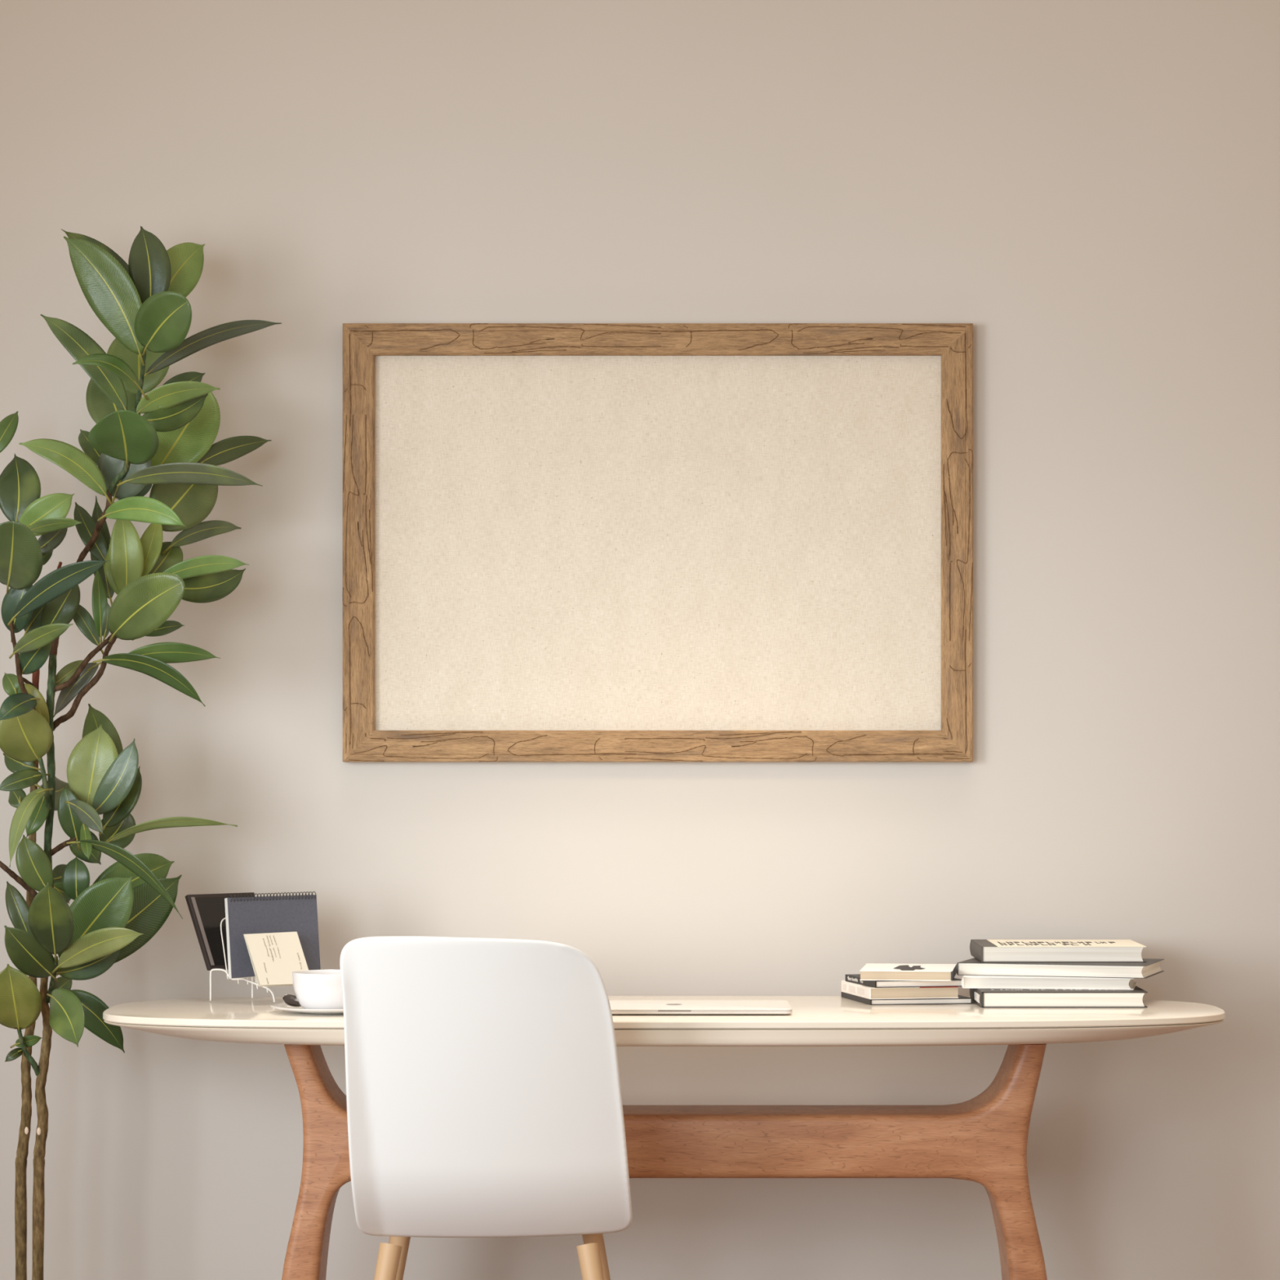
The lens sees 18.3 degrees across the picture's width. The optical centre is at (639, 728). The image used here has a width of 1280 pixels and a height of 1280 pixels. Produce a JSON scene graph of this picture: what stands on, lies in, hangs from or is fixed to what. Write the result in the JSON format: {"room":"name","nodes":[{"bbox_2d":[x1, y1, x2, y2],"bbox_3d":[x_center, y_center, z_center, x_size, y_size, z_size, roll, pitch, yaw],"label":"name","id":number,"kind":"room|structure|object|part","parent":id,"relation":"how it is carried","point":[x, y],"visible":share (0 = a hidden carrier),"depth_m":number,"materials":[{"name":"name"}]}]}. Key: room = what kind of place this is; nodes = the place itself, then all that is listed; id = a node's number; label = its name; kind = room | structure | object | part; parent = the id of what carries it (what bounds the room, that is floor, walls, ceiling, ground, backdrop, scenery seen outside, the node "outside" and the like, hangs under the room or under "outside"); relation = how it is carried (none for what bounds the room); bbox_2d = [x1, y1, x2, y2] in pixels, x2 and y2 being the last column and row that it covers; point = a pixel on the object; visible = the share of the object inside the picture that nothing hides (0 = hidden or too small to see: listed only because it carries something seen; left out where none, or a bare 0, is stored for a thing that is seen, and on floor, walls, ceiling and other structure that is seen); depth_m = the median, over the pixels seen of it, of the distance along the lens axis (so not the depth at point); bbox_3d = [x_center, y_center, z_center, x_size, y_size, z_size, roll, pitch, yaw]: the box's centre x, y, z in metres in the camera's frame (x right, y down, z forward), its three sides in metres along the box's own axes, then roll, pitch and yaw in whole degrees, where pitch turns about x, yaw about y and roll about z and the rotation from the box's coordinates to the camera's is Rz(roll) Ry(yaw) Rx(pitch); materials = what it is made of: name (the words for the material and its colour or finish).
{"room":"home office","nodes":[
{"label":"home office","id":0,"kind":"room"},
{"bbox_2d":[0,0,1279,1279],"bbox_3d":[0.000,-0.289,6.460,6.000,2.900,0.120,0,0,0],"label":"wall","id":1,"kind":"structure","parent":0,"point":[1091,187],"depth_m":6.40,"materials":[{"name":"paint"}]},
{"bbox_2d":[342,323,973,761],"bbox_3d":[0.029,-0.298,6.385,1.011,0.703,0.027,0,0,0],"label":"picture frame","id":2,"kind":"object","parent":1,"relation":"attached to","point":[562,542],"visible":1,"depth_m":6.39,"materials":[{"name":"brown wood"}]},
{"bbox_3d":[-0.452,-0.298,6.385,0.050,0.703,0.027,0,0,0],"label":"frame rail","id":3,"kind":"part","parent":2,"relation":"part of","materials":[{"name":"brown wood"}]},
{"bbox_3d":[0.029,0.028,6.385,1.011,0.050,0.027,0,0,0],"label":"frame rail","id":4,"kind":"part","parent":2,"relation":"part of","materials":[{"name":"brown wood"}]},
{"bbox_3d":[0.029,-0.625,6.385,1.011,0.050,0.027,0,0,0],"label":"frame rail","id":5,"kind":"part","parent":2,"relation":"part of","materials":[{"name":"brown wood"}]},
{"bbox_3d":[0.509,-0.298,6.385,0.050,0.703,0.027,0,0,0],"label":"frame rail","id":6,"kind":"part","parent":2,"relation":"part of","materials":[{"name":"brown wood"}]},
{"bbox_3d":[0.000,1.211,2.700,6.000,0.100,7.400,0,0,0],"label":"floor","id":7,"kind":"structure","parent":0,"visible":0},
{"bbox_2d":[0,226,281,1279],"bbox_3d":[-0.824,0.191,6.118,0.531,1.941,0.363,0,0,3],"label":"rubber plant","id":8,"kind":"object","parent":7,"relation":"on","point":[143,303],"visible":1,"depth_m":6.11,"materials":[{"name":"green plant"}]},
{"bbox_2d":[339,936,632,1279],"bbox_3d":[-0.215,0.726,5.771,0.450,0.877,0.538,0,0,0],"label":"desk chair","id":9,"kind":"object","parent":7,"relation":"on","point":[484,1098],"visible":1,"depth_m":5.57,"materials":[{"name":"white plastic"}]},
{"bbox_3d":[-0.392,0.948,5.623,0.031,0.432,0.149,0,0,39],"label":"leg","id":10,"kind":"part","parent":9,"relation":"part of","materials":[{"name":"brown wood"}]},
{"bbox_3d":[-0.393,0.948,5.986,0.134,0.431,0.031,0,0,44],"label":"leg","id":11,"kind":"part","parent":9,"relation":"part of","materials":[{"name":"brown wood"}]},
{"bbox_3d":[-0.042,0.948,5.621,0.032,0.432,0.150,0,0,-34],"label":"leg","id":12,"kind":"part","parent":9,"relation":"part of","materials":[{"name":"brown wood"}]},
{"bbox_3d":[-0.042,0.948,5.990,0.032,0.431,0.134,0,0,40],"label":"leg","id":13,"kind":"part","parent":9,"relation":"part of","materials":[{"name":"brown wood"}]},
{"bbox_2d":[102,995,1225,1279],"bbox_3d":[0.037,0.791,6.000,1.680,0.740,0.540,0,0,0],"label":"desk","id":14,"kind":"object","parent":7,"relation":"on","point":[982,1139],"visible":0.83,"depth_m":5.92,"materials":[{"name":"beige paint"}]},
{"bbox_2d":[209,917,275,1002],"bbox_3d":[-0.582,0.355,6.153,0.148,0.130,0.086,0,0,16],"label":"rack","id":15,"kind":"object","parent":14,"relation":"on","point":[215,969],"visible":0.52,"depth_m":6.13,"materials":[{"name":"white metal"}]},
{"bbox_2d":[185,892,255,970],"bbox_3d":[-0.640,0.315,6.183,0.128,0.117,0.051,0,0,-40],"label":"notebook","id":16,"kind":"object","parent":15,"relation":"in","point":[207,911],"visible":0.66,"depth_m":6.16,"materials":[{"name":"black"}]},
{"bbox_2d":[243,933,293,986],"bbox_3d":[-0.556,0.353,6.092,0.098,0.080,0.031,0,0,-33],"label":"envelope","id":17,"kind":"object","parent":15,"relation":"in","point":[249,952],"visible":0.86,"depth_m":6.07,"materials":[{"name":"beige paper"}]},
{"bbox_2d":[224,891,320,978],"bbox_3d":[-0.566,0.318,6.136,0.159,0.130,0.034,0,0,-34],"label":"spiral notepad","id":18,"kind":"object","parent":15,"relation":"in","point":[283,913],"visible":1,"depth_m":6.13,"materials":[{"name":"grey paper"}]},
{"bbox_2d":[244,931,308,985],"bbox_3d":[-0.553,0.351,6.085,0.100,0.079,0.033,0,0,-33],"label":"envelope","id":19,"kind":"object","parent":15,"relation":"in","point":[275,956],"visible":1,"depth_m":6.08,"materials":[{"name":"beige paper"}]},
{"bbox_2d":[270,1002,343,1014],"bbox_3d":[-0.458,0.416,5.900,0.180,0.011,0.180,0,0,0],"label":"saucer","id":20,"kind":"object","parent":14,"relation":"on","point":[284,1006],"visible":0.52,"depth_m":5.84,"materials":[{"name":"white ceramic"}]},
{"bbox_2d":[282,994,301,1006],"bbox_3d":[-0.472,0.404,5.944,0.137,0.018,0.015,0,0,-36],"label":"teaspoon","id":21,"kind":"object","parent":20,"relation":"on","point":[291,1000],"visible":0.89,"depth_m":5.91,"materials":[{"name":"grey metal"}]},
{"bbox_2d":[292,969,342,1008],"bbox_3d":[-0.456,0.389,5.902,0.122,0.056,0.117,0,0,-43],"label":"coffee cup","id":22,"kind":"object","parent":20,"relation":"on","point":[313,988],"visible":0.47,"depth_m":5.85,"materials":[{"name":"white ceramic"}]},
{"bbox_3d":[-0.486,0.816,6.000,0.148,0.691,0.170,0,0,0],"label":"leg","id":23,"kind":"part","parent":14,"relation":"part of","materials":[{"name":"brown wood"}]},
{"bbox_2d":[608,1000,791,1014],"bbox_3d":[0.050,0.416,5.927,0.348,0.010,0.185,0,0,0],"label":"laptop","id":24,"kind":"object","parent":14,"relation":"on","point":[617,1006],"visible":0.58,"depth_m":5.86,"materials":[{"name":"silver metal"}]},
{"bbox_2d":[840,991,971,1004],"bbox_3d":[0.412,0.417,6.166,0.160,0.009,0.185,0,0,-11],"label":"book","id":25,"kind":"object","parent":14,"relation":"on","point":[962,999],"visible":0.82,"depth_m":6.08,"materials":[{"name":"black paper"}]},
{"bbox_2d":[841,980,958,999],"bbox_3d":[0.401,0.403,6.161,0.141,0.018,0.181,0,0,-11],"label":"book","id":26,"kind":"object","parent":25,"relation":"on","point":[864,991],"visible":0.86,"depth_m":6.08,"materials":[{"name":"white paper"}]},
{"bbox_2d":[844,973,961,987],"bbox_3d":[0.407,0.389,6.152,0.140,0.011,0.165,0,0,-13],"label":"book","id":27,"kind":"object","parent":26,"relation":"on","point":[853,978],"visible":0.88,"depth_m":6.08,"materials":[{"name":"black paper"}]},
{"bbox_2d":[859,963,956,981],"bbox_3d":[0.416,0.376,6.150,0.141,0.015,0.185,0,0,6],"label":"book","id":28,"kind":"object","parent":27,"relation":"on","point":[870,971],"visible":0.95,"depth_m":6.06,"materials":[{"name":"white paper"}]},
{"bbox_3d":[0.549,0.816,6.000,0.172,0.691,0.170,0,0,0],"label":"leg","id":29,"kind":"part","parent":14,"relation":"part of","materials":[{"name":"brown wood"}]},
{"bbox_2d":[969,986,1147,1008],"bbox_3d":[0.639,0.409,6.100,0.253,0.024,0.200,0,0,0],"label":"book","id":30,"kind":"object","parent":14,"relation":"on","point":[984,997],"visible":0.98,"depth_m":6.00,"materials":[{"name":"grey paper"}]},
{"bbox_2d":[960,975,1137,990],"bbox_3d":[0.635,0.388,6.149,0.262,0.018,0.180,0,0,9],"label":"book","id":31,"kind":"object","parent":30,"relation":"on","point":[967,981],"visible":0.74,"depth_m":6.06,"materials":[{"name":"white paper"}]},
{"bbox_2d":[955,957,1164,978],"bbox_3d":[0.652,0.369,6.161,0.294,0.019,0.185,0,0,16],"label":"book","id":32,"kind":"object","parent":31,"relation":"on","point":[972,966],"visible":0.9,"depth_m":6.08,"materials":[{"name":"grey paper"}]},
{"bbox_2d":[969,939,1146,962],"bbox_3d":[0.651,0.347,6.215,0.255,0.025,0.201,0,0,0],"label":"book","id":33,"kind":"object","parent":32,"relation":"on","point":[984,950],"visible":1,"depth_m":6.12,"materials":[{"name":"beige paper"}]}
]}

